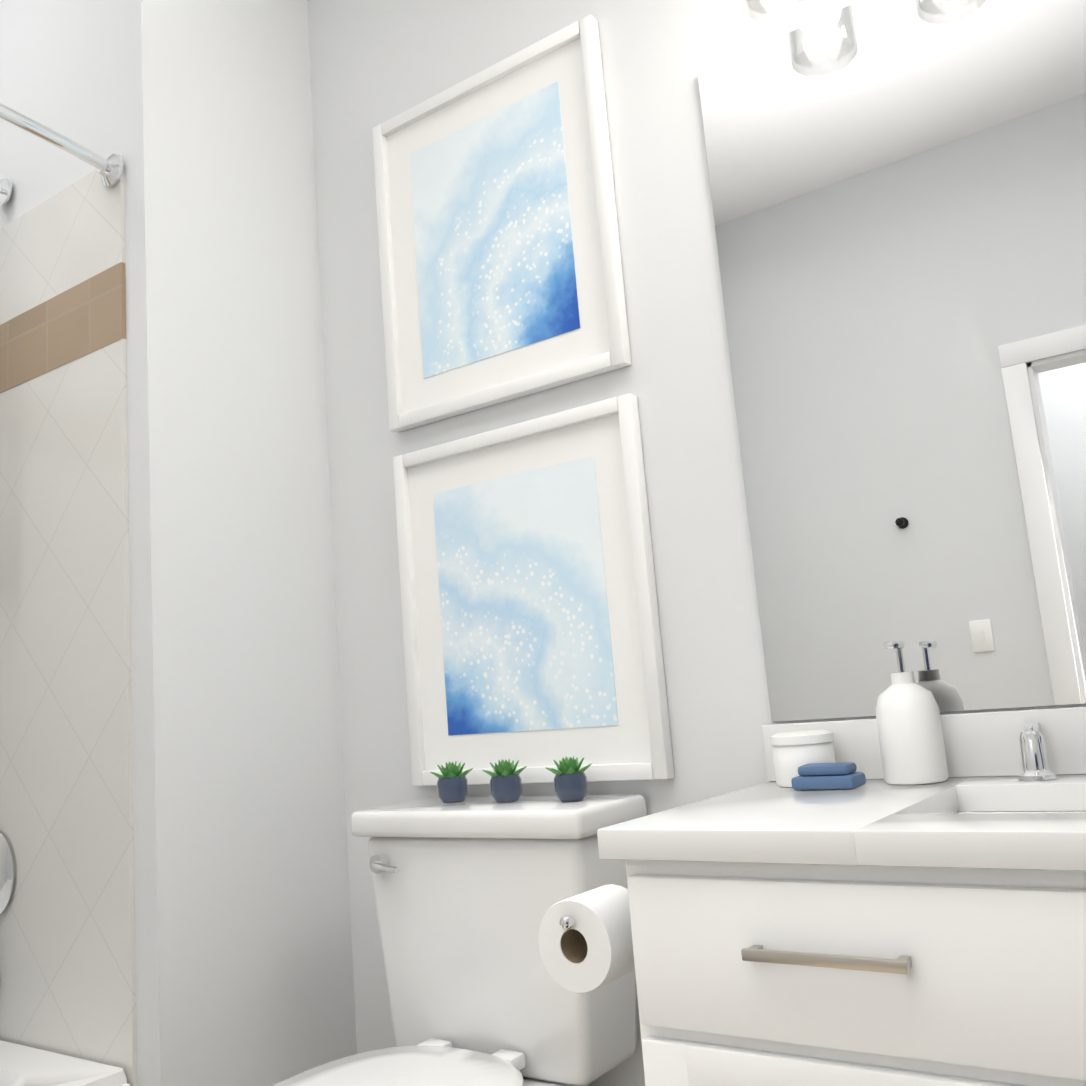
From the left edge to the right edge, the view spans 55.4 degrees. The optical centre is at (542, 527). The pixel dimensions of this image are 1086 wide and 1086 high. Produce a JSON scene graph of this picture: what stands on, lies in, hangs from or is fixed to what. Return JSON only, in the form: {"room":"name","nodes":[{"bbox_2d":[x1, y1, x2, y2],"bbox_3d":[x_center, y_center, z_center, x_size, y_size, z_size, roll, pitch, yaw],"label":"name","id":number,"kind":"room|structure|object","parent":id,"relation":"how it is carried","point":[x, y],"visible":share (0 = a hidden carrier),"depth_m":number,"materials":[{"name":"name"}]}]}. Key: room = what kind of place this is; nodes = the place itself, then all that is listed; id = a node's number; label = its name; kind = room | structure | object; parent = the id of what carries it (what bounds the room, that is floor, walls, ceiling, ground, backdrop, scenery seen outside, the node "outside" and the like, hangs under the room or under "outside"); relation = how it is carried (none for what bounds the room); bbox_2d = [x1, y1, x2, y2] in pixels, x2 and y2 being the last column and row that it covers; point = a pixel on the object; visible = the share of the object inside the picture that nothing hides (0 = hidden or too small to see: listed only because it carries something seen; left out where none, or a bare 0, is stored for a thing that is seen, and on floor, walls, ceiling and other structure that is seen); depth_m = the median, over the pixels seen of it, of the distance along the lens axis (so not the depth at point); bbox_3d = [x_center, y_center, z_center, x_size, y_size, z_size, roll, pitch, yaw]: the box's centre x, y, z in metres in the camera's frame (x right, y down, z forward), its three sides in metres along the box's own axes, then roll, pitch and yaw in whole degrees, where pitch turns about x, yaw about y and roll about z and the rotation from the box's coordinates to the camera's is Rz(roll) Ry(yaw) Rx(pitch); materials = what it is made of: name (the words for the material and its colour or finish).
{"room":"bathroom","nodes":[
{"label":"bathroom","id":0,"kind":"room"},
{"bbox_2d":[0,0,356,1085],"bbox_3d":[-0.993,-0.018,2.390,0.955,3.010,0.455,-11,-11,34],"label":"wall","id":1,"kind":"structure","parent":0,"point":[198,114],"depth_m":2.09,"materials":[{"name":"white paint"}]},
{"bbox_2d":[307,0,1085,1085],"bbox_3d":[0.004,-0.156,2.049,3.240,3.010,0.120,-11,-11,34],"label":"wall","id":2,"kind":"structure","parent":0,"point":[375,62],"depth_m":1.93,"materials":[{"name":"white paint"}]},
{"bbox_2d":[372,15,630,431],"bbox_3d":[-0.109,-0.588,2.082,0.578,0.692,0.028,-11,-11,34],"label":"picture frame","id":3,"kind":"object","parent":2,"relation":"attached to","point":[500,262],"visible":0.96,"depth_m":2.06,"materials":[{"name":"white"}]},
{"bbox_2d":[393,393,674,785],"bbox_3d":[-0.045,0.139,1.958,0.578,0.672,0.028,-11,-11,34],"label":"picture frame","id":4,"kind":"object","parent":2,"relation":"attached to","point":[531,628],"visible":0.98,"depth_m":1.94,"materials":[{"name":"white"}]},
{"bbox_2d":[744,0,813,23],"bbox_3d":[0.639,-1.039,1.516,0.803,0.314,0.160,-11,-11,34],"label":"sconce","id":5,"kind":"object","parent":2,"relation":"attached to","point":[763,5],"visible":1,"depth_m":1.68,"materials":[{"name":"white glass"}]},
{"bbox_2d":[698,0,1085,721],"bbox_3d":[0.738,-0.330,1.465,1.024,1.138,0.006,-11,-11,34],"label":"vanity mirror","id":6,"kind":"object","parent":2,"relation":"attached to","point":[898,194],"visible":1,"depth_m":1.58,"materials":[{"name":"clear glass"}]},
{"bbox_3d":[-0.749,1.134,0.059,3.840,0.060,3.990,-11,-11,34],"label":"floor","id":7,"kind":"structure","parent":0,"visible":0},
{"bbox_2d":[0,1040,129,1085],"bbox_3d":[-1.482,1.154,1.381,0.896,0.453,1.518,-11,-11,34],"label":"bathtub","id":8,"kind":"object","parent":7,"relation":"on","point":[21,1065],"visible":1,"depth_m":1.82,"materials":[{"name":"white ceramic"}]},
{"bbox_2d":[273,794,646,1085],"bbox_3d":[-0.204,0.876,1.535,0.500,0.845,0.736,-11,-11,34],"label":"toilet","id":9,"kind":"object","parent":7,"relation":"on","point":[469,892],"visible":0.96,"depth_m":1.68,"materials":[{"name":"white ceramic"}]},
{"bbox_2d":[430,761,472,802],"bbox_3d":[-0.164,0.464,1.885,0.077,0.072,0.079,-11,-11,34],"label":"succulent pot","id":10,"kind":"object","parent":9,"relation":"on","point":[452,784],"visible":1,"depth_m":1.87,"materials":[{"name":"blue ceramic"}]},
{"bbox_2d":[482,759,526,802],"bbox_3d":[-0.064,0.444,1.816,0.077,0.072,0.079,-11,-11,34],"label":"succulent pot","id":11,"kind":"object","parent":9,"relation":"on","point":[505,782],"visible":1,"depth_m":1.80,"materials":[{"name":"blue ceramic"}]},
{"bbox_2d":[546,756,591,801],"bbox_3d":[0.047,0.422,1.739,0.077,0.072,0.079,-11,-11,34],"label":"succulent pot","id":12,"kind":"object","parent":9,"relation":"on","point":[570,780],"visible":1,"depth_m":1.72,"materials":[{"name":"blue ceramic"}]},
{"bbox_2d":[538,706,1085,1085],"bbox_3d":[0.625,0.614,1.113,1.182,1.089,0.537,-11,-11,34],"label":"bathroom vanity","id":13,"kind":"object","parent":7,"relation":"on","point":[876,929],"visible":1,"depth_m":1.09,"materials":[{"name":"white wood"}]},
{"bbox_2d":[770,730,835,786],"bbox_3d":[0.390,0.344,1.548,0.094,0.078,0.094,-11,-11,34],"label":"jar","id":14,"kind":"object","parent":13,"relation":"on","point":[793,751],"visible":0.83,"depth_m":1.51,"materials":[{"name":"white ceramic"}]},
{"bbox_2d":[791,762,865,789],"bbox_3d":[0.404,0.352,1.468,0.090,0.033,0.060,-11,-11,34],"label":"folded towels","id":15,"kind":"object","parent":13,"relation":"on","point":[829,776],"visible":0.98,"depth_m":1.45,"materials":[{"name":"blue fabric"}]},
{"bbox_2d":[875,641,948,784],"bbox_3d":[0.517,0.260,1.470,0.086,0.197,0.088,-11,-11,34],"label":"soap dispenser","id":16,"kind":"object","parent":13,"relation":"on","point":[910,734],"visible":1,"depth_m":1.43,"materials":[{"name":"white plastic"}]},
{"bbox_2d":[1017,706,1085,780],"bbox_3d":[0.722,0.198,1.291,0.288,0.228,0.165,-11,-11,34],"label":"faucet","id":17,"kind":"object","parent":13,"relation":"on","point":[1051,743],"depth_m":1.39,"materials":[{"name":"silver metal"}]},
{"bbox_3d":[-2.180,-0.187,0.799,0.870,3.010,0.460,-11,-11,34],"label":"wall","id":18,"kind":"structure","parent":0,"visible":0},
{"bbox_2d":[0,102,122,187],"bbox_3d":[-1.165,0.219,1.255,0.211,2.129,1.533,-11,-11,34],"label":"rail","id":19,"kind":"object","parent":18,"relation":"attached to","point":[109,168],"visible":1,"depth_m":1.97,"materials":[{"name":"silver metal"}]},
{"bbox_3d":[-2.041,-0.025,1.835,0.120,3.010,2.570,-11,-11,34],"label":"wall","id":20,"kind":"structure","parent":0,"visible":0},
{"bbox_2d":[0,154,136,1085],"bbox_3d":[-1.124,0.186,2.176,0.858,1.760,0.009,-11,-11,34],"label":"wall tile","id":21,"kind":"structure","parent":20,"relation":"attached to","point":[67,957],"depth_m":2.00,"materials":[{"name":"white tile"}]},
{"bbox_2d":[0,178,14,913],"bbox_3d":[-1.235,0.072,2.111,0.195,1.760,0.244,-11,-11,34],"label":"shower fixture","id":22,"kind":"object","parent":21,"relation":"attached to","point":[7,872],"visible":0.96,"depth_m":2.06,"materials":[{"name":"silver metal"}]}
]}

